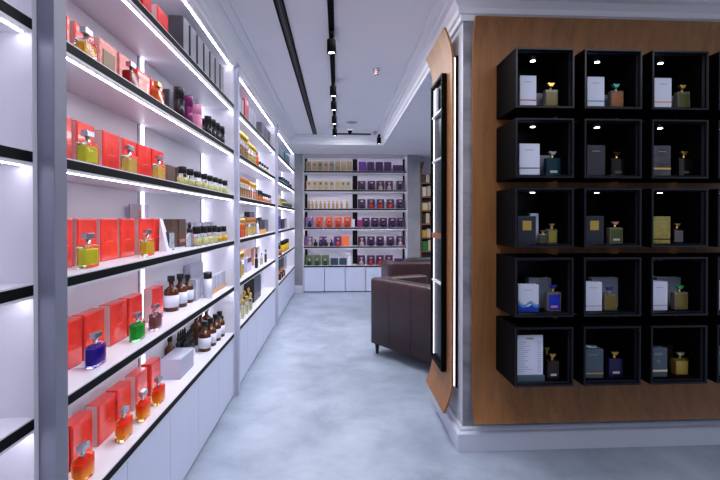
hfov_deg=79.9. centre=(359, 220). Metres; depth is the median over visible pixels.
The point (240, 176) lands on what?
perfume bottle
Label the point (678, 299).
perfume bottle
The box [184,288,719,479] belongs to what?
floor
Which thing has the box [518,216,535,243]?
box
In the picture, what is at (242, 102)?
box
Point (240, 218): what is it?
perfume bottle
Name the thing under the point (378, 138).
track spotlight
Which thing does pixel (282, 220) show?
box
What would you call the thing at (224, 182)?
perfume bottle
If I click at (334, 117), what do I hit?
track spotlight
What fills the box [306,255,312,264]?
box
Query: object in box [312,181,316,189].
box
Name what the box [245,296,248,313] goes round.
perfume bottle
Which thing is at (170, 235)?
picture frame
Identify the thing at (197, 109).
canister
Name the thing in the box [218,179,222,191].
perfume bottle
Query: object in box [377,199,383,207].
box
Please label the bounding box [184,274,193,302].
glass bottle
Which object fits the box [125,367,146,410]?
box
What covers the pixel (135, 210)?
box
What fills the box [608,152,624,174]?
perfume bottle
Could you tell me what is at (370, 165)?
box
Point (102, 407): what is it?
box
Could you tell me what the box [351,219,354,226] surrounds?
box
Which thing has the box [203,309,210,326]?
glass bottle
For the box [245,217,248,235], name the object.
perfume bottle
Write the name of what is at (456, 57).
light strip
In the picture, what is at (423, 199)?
shelf unit
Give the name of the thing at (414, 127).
ceiling
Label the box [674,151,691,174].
perfume bottle
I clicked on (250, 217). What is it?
perfume bottle
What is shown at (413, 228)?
wall
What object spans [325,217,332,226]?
box
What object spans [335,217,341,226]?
box
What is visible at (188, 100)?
canister
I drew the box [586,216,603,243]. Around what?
box
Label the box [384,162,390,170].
box
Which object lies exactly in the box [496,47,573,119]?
cube
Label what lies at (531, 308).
print
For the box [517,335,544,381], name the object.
box
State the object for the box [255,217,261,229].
box
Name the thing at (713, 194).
cube
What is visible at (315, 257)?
box
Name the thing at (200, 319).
glass bottle
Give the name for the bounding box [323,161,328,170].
box
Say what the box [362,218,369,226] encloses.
box
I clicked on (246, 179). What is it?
perfume bottle
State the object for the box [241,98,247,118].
box
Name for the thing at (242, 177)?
perfume bottle
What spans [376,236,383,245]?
box
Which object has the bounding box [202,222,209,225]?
box
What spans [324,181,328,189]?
box
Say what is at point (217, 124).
canister
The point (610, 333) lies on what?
cube
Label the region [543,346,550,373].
perfume bottle
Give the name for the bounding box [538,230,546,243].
perfume bottle
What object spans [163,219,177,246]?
box
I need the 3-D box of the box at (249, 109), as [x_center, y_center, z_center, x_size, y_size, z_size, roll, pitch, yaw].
[-1.249,-1.139,4.737,0.070,0.240,0.104,0,0,-3]
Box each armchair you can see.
[371,274,431,362]
[381,259,429,283]
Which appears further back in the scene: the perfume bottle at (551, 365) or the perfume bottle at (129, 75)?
the perfume bottle at (551, 365)
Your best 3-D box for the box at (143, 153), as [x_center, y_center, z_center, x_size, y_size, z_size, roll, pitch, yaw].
[-1.186,-0.312,2.317,0.058,0.190,0.158,0,0,-3]
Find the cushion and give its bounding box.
[402,257,429,261]
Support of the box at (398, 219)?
on the shelving unit at (353, 277)
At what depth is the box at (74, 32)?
1.70 m
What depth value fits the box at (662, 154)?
2.67 m
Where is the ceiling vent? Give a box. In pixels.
[273,0,316,134]
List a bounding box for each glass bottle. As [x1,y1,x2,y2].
[163,275,178,311]
[164,336,174,355]
[175,273,187,307]
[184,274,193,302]
[190,316,201,345]
[198,313,203,326]
[198,320,210,351]
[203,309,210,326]
[207,317,215,346]
[212,314,220,340]
[217,311,224,336]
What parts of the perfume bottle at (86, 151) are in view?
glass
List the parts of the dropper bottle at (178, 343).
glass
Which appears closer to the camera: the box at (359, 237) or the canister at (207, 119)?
the canister at (207, 119)
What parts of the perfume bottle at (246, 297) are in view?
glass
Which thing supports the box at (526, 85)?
on the cube at (549, 65)
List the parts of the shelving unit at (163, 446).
door, panel, door, shelf, black trim, shelf, black trim, shelf, black trim, shelf, shelf, black trim, shelf, black trim, black trim, door, panel, door, panel, door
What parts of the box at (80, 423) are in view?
panel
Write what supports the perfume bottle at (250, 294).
on the shelving unit at (257, 325)
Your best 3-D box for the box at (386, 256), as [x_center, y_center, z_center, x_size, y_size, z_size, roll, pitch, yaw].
[0.615,0.830,9.179,0.161,0.200,0.070,0,0,-3]
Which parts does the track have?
track rail, cross rail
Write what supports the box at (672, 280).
on the cube at (692, 270)
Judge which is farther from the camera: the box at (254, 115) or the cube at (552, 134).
the box at (254, 115)
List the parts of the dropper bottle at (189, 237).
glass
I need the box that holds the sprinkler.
[372,68,379,74]
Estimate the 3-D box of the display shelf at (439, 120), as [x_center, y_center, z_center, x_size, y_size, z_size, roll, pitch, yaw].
[0.597,0.012,3.290,0.037,2.160,0.370,0,0,-3]
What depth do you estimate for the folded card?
2.46 m
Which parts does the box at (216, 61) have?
panel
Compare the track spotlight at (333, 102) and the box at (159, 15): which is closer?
the box at (159, 15)
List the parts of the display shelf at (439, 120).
frame, frame, frame, shelf, shelf, shelf, shelf, panel, frame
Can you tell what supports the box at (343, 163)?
on the shelving unit at (353, 277)
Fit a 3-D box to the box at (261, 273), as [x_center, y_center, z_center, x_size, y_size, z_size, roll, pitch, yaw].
[-1.411,0.817,6.053,0.080,0.270,0.116,0,0,-3]
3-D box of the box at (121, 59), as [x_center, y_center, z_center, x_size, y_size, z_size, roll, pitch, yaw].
[-1.175,-0.705,2.102,0.058,0.200,0.105,0,0,-3]
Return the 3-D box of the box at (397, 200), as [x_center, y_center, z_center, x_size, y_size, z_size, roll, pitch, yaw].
[0.856,-0.365,9.183,0.161,0.200,0.070,0,0,-3]
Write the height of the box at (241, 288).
0.250 m
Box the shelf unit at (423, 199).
[420,162,430,256]
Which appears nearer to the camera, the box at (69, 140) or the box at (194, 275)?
the box at (69, 140)
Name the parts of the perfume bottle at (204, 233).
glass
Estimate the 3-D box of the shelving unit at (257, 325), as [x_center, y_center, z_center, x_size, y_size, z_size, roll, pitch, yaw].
[-1.276,0.067,5.022,0.304,2.895,2.455,0,0,-3]
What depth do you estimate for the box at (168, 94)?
2.60 m
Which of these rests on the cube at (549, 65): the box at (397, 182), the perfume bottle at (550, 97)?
the perfume bottle at (550, 97)
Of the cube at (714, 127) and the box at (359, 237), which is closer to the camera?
the cube at (714, 127)
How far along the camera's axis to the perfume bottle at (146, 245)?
2.15 m
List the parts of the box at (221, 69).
panel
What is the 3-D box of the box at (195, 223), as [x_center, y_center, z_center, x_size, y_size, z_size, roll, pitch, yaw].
[-1.277,0.089,3.341,0.050,0.160,0.152,0,0,-3]
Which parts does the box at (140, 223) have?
panel, panel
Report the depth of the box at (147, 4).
2.27 m
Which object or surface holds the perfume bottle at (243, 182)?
on the shelving unit at (257, 325)
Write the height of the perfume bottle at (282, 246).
0.200 m
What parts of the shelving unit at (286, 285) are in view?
door, panel, door, shelf, panel, shelf, shelf, black trim, shelf, black trim, shelf, black trim, black trim, black trim, door, panel, door, door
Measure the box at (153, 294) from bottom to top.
0.190 m
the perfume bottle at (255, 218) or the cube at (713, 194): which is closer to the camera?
the cube at (713, 194)
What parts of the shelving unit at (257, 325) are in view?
door, panel, door, panel, shelf, black trim, shelf, black trim, shelf, black trim, shelf, black trim, shelf, black trim, shelf, black trim, door, panel, door, door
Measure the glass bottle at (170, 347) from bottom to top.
0.200 m
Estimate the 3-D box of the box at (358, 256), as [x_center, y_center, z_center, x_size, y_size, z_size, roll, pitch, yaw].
[0.026,0.831,9.149,0.161,0.200,0.070,0,0,-3]
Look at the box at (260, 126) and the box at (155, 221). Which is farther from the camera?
the box at (260, 126)
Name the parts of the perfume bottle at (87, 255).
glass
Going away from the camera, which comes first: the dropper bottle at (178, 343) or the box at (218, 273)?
the dropper bottle at (178, 343)
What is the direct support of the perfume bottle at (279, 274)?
on the shelving unit at (286, 285)
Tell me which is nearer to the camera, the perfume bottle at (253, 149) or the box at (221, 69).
the box at (221, 69)
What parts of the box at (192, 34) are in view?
panel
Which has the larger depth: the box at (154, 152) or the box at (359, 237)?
the box at (359, 237)
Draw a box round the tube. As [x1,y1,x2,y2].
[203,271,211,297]
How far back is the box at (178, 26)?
2.64 m
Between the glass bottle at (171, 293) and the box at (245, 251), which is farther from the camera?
the box at (245, 251)
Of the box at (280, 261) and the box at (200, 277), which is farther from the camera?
the box at (280, 261)
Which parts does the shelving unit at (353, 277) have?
panel, door, shelf, door, shelf, black trim, shelf, shelf, door, panel, black trim, black trim, shelf, black trim, black trim, black trim, door, panel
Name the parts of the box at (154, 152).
panel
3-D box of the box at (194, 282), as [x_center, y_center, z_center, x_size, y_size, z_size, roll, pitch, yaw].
[-1.198,0.493,3.071,0.070,0.150,0.041,0,0,-3]
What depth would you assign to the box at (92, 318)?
1.81 m
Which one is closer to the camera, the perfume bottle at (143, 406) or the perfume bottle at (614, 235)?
the perfume bottle at (143, 406)
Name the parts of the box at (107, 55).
panel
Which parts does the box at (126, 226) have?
panel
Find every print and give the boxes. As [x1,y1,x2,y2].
[518,302,538,307]
[518,304,538,311]
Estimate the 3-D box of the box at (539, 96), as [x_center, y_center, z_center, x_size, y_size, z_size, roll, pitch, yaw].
[1.147,-0.751,2.762,0.091,0.125,0.051,0,0,-3]
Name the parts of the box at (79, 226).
panel, panel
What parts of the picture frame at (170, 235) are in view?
panel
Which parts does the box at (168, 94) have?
panel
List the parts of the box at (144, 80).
panel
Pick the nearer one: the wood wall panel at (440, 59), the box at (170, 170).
the box at (170, 170)
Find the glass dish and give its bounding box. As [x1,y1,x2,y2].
[586,345,596,348]
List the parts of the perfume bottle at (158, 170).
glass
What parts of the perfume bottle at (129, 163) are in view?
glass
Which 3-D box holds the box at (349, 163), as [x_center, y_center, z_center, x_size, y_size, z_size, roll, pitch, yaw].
[-0.226,-1.154,9.123,0.112,0.210,0.070,0,0,-3]
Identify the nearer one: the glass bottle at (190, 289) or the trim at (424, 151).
the glass bottle at (190, 289)
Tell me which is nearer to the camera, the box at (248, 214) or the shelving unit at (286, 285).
the box at (248, 214)
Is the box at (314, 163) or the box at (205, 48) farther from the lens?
the box at (314, 163)
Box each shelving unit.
[0,0,67,479]
[66,0,239,479]
[240,76,278,382]
[278,131,294,316]
[303,155,407,291]
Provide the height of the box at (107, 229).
0.190 m
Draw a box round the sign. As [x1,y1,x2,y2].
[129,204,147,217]
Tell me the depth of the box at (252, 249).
5.33 m
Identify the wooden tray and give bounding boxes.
[203,283,225,294]
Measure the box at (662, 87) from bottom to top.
0.200 m
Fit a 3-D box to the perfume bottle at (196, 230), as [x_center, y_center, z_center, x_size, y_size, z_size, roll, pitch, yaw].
[-1.117,0.104,2.937,0.065,0.135,0.066,0,0,-3]
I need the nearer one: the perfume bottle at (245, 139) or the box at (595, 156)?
the box at (595, 156)
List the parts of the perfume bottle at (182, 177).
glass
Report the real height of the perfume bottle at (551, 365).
0.156 m
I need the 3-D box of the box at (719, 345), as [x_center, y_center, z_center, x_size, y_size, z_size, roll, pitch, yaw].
[2.243,0.881,2.729,0.090,0.180,0.061,0,0,-3]
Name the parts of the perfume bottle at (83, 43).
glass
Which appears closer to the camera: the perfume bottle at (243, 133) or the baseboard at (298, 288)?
the perfume bottle at (243, 133)
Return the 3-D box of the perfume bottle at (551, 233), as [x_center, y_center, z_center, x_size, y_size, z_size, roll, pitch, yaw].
[1.196,0.078,2.685,0.057,0.126,0.039,0,0,-3]
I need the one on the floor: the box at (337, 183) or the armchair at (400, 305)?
the armchair at (400, 305)
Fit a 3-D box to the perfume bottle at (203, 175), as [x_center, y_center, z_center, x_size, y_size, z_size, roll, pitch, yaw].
[-1.113,-0.279,3.062,0.061,0.115,0.062,0,0,-3]
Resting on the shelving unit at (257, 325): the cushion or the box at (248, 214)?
the box at (248, 214)
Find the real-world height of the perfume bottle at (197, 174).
0.115 m
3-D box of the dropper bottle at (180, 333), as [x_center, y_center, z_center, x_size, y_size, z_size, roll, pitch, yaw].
[-1.255,0.838,3.008,0.036,0.150,0.036,0,0,-3]
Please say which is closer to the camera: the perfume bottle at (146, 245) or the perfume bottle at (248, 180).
the perfume bottle at (146, 245)
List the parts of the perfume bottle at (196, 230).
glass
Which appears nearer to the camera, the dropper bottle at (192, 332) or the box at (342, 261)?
the dropper bottle at (192, 332)
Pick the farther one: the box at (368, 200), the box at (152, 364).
the box at (368, 200)
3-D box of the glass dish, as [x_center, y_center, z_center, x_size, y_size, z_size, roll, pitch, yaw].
[1.442,0.786,2.688,0.076,0.012,0.055,0,0,-3]
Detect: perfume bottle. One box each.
[71,440,94,479]
[74,26,97,60]
[76,130,98,164]
[76,233,98,268]
[84,331,105,368]
[115,405,132,442]
[120,145,137,173]
[122,61,138,86]
[129,311,144,342]
[135,389,150,421]
[139,229,154,256]
[148,303,161,330]
[150,81,164,103]
[151,375,164,405]
[152,155,165,179]
[177,166,187,184]
[187,169,194,185]
[192,226,201,245]
[194,171,201,187]
[200,226,207,244]
[201,173,207,188]
[207,175,213,189]
[207,226,212,243]
[210,225,217,242]
[213,177,218,190]
[217,226,221,241]
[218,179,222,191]
[221,226,226,240]
[222,180,227,192]
[240,130,241,154]
[240,176,241,196]
[240,218,241,237]
[240,252,241,277]
[241,177,243,196]
[241,218,243,236]
[241,251,243,276]
[241,299,244,318]
[242,133,244,156]
[242,178,245,196]
[243,218,245,236]
[243,291,245,305]
[244,135,246,157]
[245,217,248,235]
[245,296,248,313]
[246,179,248,197]
[247,141,249,159]
[248,180,250,198]
[249,143,251,160]
[249,182,252,198]
[249,217,251,235]
[249,292,251,309]
[251,217,253,234]
[252,146,254,162]
[254,218,256,234]
[255,151,258,165]
[255,184,257,199]
[255,254,257,267]
[260,253,262,264]
[278,271,281,279]
[280,241,284,251]
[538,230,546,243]
[543,83,557,105]
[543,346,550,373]
[544,151,560,174]
[545,285,560,311]
[545,353,558,379]
[546,223,556,243]
[602,287,616,310]
[606,222,622,243]
[606,351,622,376]
[608,84,623,105]
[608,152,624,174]
[670,223,683,242]
[670,285,687,309]
[671,351,688,375]
[673,85,689,106]
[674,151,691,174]
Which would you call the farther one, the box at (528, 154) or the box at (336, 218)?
the box at (336, 218)
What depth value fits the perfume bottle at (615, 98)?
2.66 m
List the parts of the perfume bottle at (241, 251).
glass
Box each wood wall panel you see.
[425,27,453,412]
[471,16,719,423]
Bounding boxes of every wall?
[294,154,302,284]
[324,158,430,288]
[407,155,419,257]
[449,21,719,425]
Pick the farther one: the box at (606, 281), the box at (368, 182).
the box at (368, 182)
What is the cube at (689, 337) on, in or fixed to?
attached to the wood wall panel at (495, 400)
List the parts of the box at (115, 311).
panel, panel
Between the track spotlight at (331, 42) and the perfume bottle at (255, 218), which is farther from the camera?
the perfume bottle at (255, 218)
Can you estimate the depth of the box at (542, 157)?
2.74 m
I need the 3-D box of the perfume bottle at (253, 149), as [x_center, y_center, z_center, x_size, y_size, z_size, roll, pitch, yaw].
[-1.211,-0.740,4.869,0.039,0.230,0.039,0,0,-3]
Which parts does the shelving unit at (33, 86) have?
shelf, black trim, shelf, shelf, black trim, shelf, black trim, black trim, panel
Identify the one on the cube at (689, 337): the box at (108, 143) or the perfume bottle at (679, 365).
the perfume bottle at (679, 365)
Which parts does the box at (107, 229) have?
panel, panel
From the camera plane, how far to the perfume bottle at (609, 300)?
2.67 m
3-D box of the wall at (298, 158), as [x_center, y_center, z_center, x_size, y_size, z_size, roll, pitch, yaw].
[-1.438,0.046,9.154,0.464,2.880,0.470,0,0,-3]
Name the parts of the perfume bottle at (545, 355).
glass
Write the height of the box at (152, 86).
0.190 m
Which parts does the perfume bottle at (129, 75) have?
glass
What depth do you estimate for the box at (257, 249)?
5.62 m
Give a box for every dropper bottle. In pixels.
[176,332,180,347]
[179,330,182,347]
[183,332,188,347]
[185,222,193,246]
[187,330,190,346]
[189,329,192,346]
[191,327,194,347]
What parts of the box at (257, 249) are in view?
panel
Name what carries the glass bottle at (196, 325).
on the shelving unit at (163, 446)
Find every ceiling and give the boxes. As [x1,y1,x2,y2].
[230,0,436,134]
[385,72,432,144]
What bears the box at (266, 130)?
on the shelving unit at (257, 325)
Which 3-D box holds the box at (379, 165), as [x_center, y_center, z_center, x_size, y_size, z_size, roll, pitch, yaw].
[0.410,-1.152,9.155,0.153,0.205,0.070,0,0,-3]
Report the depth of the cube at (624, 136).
2.65 m
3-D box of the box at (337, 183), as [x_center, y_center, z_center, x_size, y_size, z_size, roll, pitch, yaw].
[-0.471,-0.752,9.111,0.108,0.195,0.073,0,0,-3]
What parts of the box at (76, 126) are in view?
panel, panel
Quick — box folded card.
[159,218,171,251]
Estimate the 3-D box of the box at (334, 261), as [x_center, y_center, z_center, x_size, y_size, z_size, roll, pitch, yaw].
[-0.542,0.858,9.120,0.156,0.145,0.070,0,0,-3]
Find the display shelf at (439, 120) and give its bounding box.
[430,73,446,371]
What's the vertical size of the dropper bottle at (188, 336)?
0.150 m
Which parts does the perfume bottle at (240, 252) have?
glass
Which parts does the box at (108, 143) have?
panel, panel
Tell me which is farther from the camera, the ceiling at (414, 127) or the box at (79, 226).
the ceiling at (414, 127)
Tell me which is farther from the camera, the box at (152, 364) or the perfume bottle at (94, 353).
the box at (152, 364)
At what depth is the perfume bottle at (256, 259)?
5.05 m
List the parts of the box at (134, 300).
panel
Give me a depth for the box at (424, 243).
9.22 m
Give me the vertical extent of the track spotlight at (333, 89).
0.152 m
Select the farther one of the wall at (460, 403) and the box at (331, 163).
the box at (331, 163)
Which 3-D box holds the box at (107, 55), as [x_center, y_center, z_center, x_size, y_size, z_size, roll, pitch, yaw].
[-1.168,-0.704,1.952,0.058,0.200,0.151,0,0,-3]
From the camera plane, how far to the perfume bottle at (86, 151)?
1.64 m
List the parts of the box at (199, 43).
panel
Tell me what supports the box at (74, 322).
on the shelving unit at (163, 446)
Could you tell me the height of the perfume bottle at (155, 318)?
0.135 m
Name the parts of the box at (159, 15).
panel, panel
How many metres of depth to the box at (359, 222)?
9.11 m
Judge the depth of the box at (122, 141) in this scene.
2.09 m
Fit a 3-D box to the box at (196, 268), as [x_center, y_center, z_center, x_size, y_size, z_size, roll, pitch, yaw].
[-1.299,0.449,3.368,0.050,0.235,0.307,0,0,-3]
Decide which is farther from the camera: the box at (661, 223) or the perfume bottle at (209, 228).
the perfume bottle at (209, 228)
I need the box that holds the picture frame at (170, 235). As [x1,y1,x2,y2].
[166,232,173,249]
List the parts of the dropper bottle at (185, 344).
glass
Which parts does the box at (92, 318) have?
panel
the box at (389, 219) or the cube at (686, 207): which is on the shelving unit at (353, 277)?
the box at (389, 219)
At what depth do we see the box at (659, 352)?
2.68 m
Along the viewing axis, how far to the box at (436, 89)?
3.31 m
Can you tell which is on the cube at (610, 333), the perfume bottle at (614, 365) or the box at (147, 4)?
the perfume bottle at (614, 365)
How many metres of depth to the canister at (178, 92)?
2.58 m
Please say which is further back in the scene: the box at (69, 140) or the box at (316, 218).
the box at (316, 218)
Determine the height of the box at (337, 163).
0.210 m
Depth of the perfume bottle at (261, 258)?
5.39 m
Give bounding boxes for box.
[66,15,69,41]
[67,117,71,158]
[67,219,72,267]
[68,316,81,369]
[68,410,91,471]
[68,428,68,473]
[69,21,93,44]
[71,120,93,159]
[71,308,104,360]
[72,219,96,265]
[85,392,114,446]
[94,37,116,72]
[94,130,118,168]
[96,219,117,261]
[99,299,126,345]
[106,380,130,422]
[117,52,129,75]
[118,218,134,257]
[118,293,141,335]
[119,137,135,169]
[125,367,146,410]
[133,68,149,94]
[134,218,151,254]
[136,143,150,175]
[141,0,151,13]
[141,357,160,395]
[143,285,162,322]
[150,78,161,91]
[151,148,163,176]
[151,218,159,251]
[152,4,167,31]
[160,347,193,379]
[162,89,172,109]
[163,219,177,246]
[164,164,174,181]
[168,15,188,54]
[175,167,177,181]
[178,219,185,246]
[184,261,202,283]
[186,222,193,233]
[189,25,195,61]
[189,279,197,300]
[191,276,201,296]
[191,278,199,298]
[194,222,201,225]
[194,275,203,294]
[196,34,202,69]
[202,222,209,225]
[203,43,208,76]
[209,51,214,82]
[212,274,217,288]
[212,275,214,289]
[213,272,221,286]
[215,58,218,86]
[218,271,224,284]
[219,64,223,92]
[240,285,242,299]
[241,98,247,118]
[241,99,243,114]
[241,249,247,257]
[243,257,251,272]
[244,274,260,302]
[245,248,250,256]
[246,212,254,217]
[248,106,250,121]
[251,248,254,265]
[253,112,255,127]
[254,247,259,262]
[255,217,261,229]
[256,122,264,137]
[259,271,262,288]
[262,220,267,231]
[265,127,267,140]
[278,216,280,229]
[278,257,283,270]
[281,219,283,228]
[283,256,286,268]
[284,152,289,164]
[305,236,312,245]
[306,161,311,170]
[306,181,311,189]
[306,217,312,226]
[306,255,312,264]
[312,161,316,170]
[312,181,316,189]
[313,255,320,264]
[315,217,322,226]
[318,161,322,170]
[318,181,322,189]
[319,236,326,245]
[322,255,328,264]
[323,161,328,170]
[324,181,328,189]
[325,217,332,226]
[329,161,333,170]
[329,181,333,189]
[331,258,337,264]
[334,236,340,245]
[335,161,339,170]
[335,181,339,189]
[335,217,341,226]
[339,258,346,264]
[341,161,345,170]
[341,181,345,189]
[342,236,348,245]
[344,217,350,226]
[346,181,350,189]
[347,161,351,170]
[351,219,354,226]
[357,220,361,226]
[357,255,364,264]
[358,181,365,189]
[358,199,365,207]
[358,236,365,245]
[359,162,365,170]
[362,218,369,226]
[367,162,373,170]
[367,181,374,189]
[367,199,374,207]
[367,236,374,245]
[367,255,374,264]
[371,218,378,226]
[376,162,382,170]
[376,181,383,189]
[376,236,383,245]
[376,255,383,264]
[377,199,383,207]
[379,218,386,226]
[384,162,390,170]
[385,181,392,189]
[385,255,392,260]
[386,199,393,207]
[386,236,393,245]
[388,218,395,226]
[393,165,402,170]
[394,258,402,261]
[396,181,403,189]
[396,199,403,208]
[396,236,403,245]
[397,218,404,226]
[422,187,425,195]
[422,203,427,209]
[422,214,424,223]
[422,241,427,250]
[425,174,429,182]
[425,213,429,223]
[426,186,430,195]
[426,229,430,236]
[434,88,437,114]
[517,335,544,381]
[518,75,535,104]
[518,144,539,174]
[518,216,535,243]
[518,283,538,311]
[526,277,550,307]
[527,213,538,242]
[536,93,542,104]
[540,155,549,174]
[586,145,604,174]
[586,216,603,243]
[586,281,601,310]
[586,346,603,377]
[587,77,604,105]
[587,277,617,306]
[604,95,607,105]
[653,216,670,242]
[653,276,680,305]
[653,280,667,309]
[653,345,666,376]
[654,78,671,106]
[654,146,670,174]
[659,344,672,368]
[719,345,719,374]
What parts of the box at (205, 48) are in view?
panel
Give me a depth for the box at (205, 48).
3.09 m
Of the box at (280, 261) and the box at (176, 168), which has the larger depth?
the box at (280, 261)
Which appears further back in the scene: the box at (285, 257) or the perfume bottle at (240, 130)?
the box at (285, 257)
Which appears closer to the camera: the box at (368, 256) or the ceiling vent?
the ceiling vent
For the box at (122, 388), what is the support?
on the shelving unit at (163, 446)
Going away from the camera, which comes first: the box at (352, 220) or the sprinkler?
the sprinkler
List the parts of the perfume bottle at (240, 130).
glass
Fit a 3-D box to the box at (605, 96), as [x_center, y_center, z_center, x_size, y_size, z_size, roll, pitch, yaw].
[1.584,-0.749,2.784,0.073,0.120,0.051,0,0,-3]
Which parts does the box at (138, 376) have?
panel, panel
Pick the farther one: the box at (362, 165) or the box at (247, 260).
the box at (362, 165)
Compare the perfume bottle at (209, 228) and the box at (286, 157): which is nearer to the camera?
the perfume bottle at (209, 228)
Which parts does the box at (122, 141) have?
panel, panel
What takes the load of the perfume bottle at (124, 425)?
on the shelving unit at (163, 446)
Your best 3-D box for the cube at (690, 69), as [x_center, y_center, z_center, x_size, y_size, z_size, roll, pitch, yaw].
[1.925,-0.850,2.747,0.355,0.355,0.314,0,0,-3]
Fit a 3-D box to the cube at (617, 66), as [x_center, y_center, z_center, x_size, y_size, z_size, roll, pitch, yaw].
[1.508,-0.850,2.726,0.355,0.355,0.314,0,0,-3]
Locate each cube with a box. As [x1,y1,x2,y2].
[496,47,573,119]
[496,118,573,181]
[496,188,573,247]
[496,253,573,317]
[496,316,573,386]
[557,315,640,385]
[558,49,641,120]
[558,119,641,182]
[558,253,640,316]
[574,188,641,246]
[618,119,708,182]
[618,253,707,315]
[618,314,707,384]
[619,50,708,120]
[641,188,707,246]
[677,253,719,314]
[677,313,719,382]
[678,52,719,121]
[678,120,719,182]
[708,189,719,246]
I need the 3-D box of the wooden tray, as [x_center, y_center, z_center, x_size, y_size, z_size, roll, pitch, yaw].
[-1.181,0.550,3.515,0.068,0.030,0.433,0,0,-3]
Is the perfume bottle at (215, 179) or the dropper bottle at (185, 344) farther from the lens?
the perfume bottle at (215, 179)
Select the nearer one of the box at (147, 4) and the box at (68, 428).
the box at (68, 428)
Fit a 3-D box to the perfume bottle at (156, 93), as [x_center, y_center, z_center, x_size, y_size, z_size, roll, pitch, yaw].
[-1.084,-0.674,2.304,0.042,0.135,0.092,0,0,-3]
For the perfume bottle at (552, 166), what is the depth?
2.64 m
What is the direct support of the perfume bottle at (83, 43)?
on the shelving unit at (163, 446)
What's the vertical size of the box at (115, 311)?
0.190 m
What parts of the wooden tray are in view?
rail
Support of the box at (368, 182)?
on the shelving unit at (353, 277)
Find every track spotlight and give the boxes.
[327,30,335,54]
[330,80,336,96]
[331,97,336,110]
[332,112,336,123]
[333,125,336,135]
[377,134,380,143]
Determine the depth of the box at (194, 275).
3.28 m
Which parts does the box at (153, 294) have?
panel, panel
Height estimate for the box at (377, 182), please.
0.200 m
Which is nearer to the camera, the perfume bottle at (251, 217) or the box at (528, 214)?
the box at (528, 214)
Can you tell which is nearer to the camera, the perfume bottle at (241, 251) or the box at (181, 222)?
the box at (181, 222)
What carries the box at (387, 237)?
on the shelving unit at (353, 277)
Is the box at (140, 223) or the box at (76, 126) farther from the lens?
the box at (140, 223)
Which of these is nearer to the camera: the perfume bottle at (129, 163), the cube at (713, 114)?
the perfume bottle at (129, 163)
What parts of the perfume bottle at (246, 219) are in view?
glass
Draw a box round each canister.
[173,86,183,116]
[184,95,192,122]
[193,104,201,128]
[204,116,211,134]
[212,119,215,137]
[216,123,219,139]
[220,126,224,143]
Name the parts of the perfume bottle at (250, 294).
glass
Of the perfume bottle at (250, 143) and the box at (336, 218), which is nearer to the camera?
the perfume bottle at (250, 143)
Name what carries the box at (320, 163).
on the shelving unit at (353, 277)
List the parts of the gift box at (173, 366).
panel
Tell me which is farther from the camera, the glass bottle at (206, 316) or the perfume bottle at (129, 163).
the glass bottle at (206, 316)
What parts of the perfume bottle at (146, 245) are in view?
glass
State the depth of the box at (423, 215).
9.22 m
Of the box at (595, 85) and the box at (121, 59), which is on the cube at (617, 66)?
the box at (595, 85)
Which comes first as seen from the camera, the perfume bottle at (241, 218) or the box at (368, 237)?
the perfume bottle at (241, 218)
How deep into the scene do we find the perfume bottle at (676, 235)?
2.71 m
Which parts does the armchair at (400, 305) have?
leg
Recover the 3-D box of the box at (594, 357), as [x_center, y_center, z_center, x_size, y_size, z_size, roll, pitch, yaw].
[1.442,0.882,2.688,0.128,0.178,0.061,0,0,-3]
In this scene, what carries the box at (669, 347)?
on the cube at (689, 337)
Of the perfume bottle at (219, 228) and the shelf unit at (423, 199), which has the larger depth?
the shelf unit at (423, 199)
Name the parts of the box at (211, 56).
panel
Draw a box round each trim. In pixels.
[189,0,719,144]
[288,144,430,157]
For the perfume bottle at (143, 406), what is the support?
on the shelving unit at (163, 446)
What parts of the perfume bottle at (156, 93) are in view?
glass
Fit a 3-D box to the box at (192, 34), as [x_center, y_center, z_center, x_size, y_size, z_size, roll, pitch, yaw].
[-1.140,-1.135,2.828,0.092,0.260,0.114,0,0,-3]
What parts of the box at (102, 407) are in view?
panel, panel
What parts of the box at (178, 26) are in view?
panel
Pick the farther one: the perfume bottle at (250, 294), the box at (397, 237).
the box at (397, 237)
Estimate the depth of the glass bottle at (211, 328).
3.34 m
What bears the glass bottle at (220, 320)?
on the shelving unit at (163, 446)
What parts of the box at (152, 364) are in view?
panel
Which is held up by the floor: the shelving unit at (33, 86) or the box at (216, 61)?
the shelving unit at (33, 86)
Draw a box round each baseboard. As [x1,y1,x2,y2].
[294,285,302,292]
[431,392,719,451]
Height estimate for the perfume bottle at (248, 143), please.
0.230 m
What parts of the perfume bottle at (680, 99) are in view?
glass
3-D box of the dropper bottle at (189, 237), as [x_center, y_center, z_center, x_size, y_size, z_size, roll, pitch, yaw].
[-1.138,0.090,2.873,0.056,0.165,0.056,0,0,-3]
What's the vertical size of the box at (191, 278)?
0.150 m
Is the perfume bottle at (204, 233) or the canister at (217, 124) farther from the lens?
the canister at (217, 124)
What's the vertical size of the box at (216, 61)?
0.260 m
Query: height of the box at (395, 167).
0.140 m
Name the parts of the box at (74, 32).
panel, panel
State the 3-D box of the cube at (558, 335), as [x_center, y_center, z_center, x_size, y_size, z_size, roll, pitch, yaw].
[1.090,0.810,2.716,0.355,0.355,0.314,0,0,-3]
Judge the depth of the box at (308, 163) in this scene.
9.04 m
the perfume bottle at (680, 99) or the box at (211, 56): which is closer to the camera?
the perfume bottle at (680, 99)
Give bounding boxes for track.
[327,0,370,134]
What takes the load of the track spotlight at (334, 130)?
attached to the track
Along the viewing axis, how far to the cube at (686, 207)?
2.67 m
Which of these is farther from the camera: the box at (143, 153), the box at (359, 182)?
the box at (359, 182)
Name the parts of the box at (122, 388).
panel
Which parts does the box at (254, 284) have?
panel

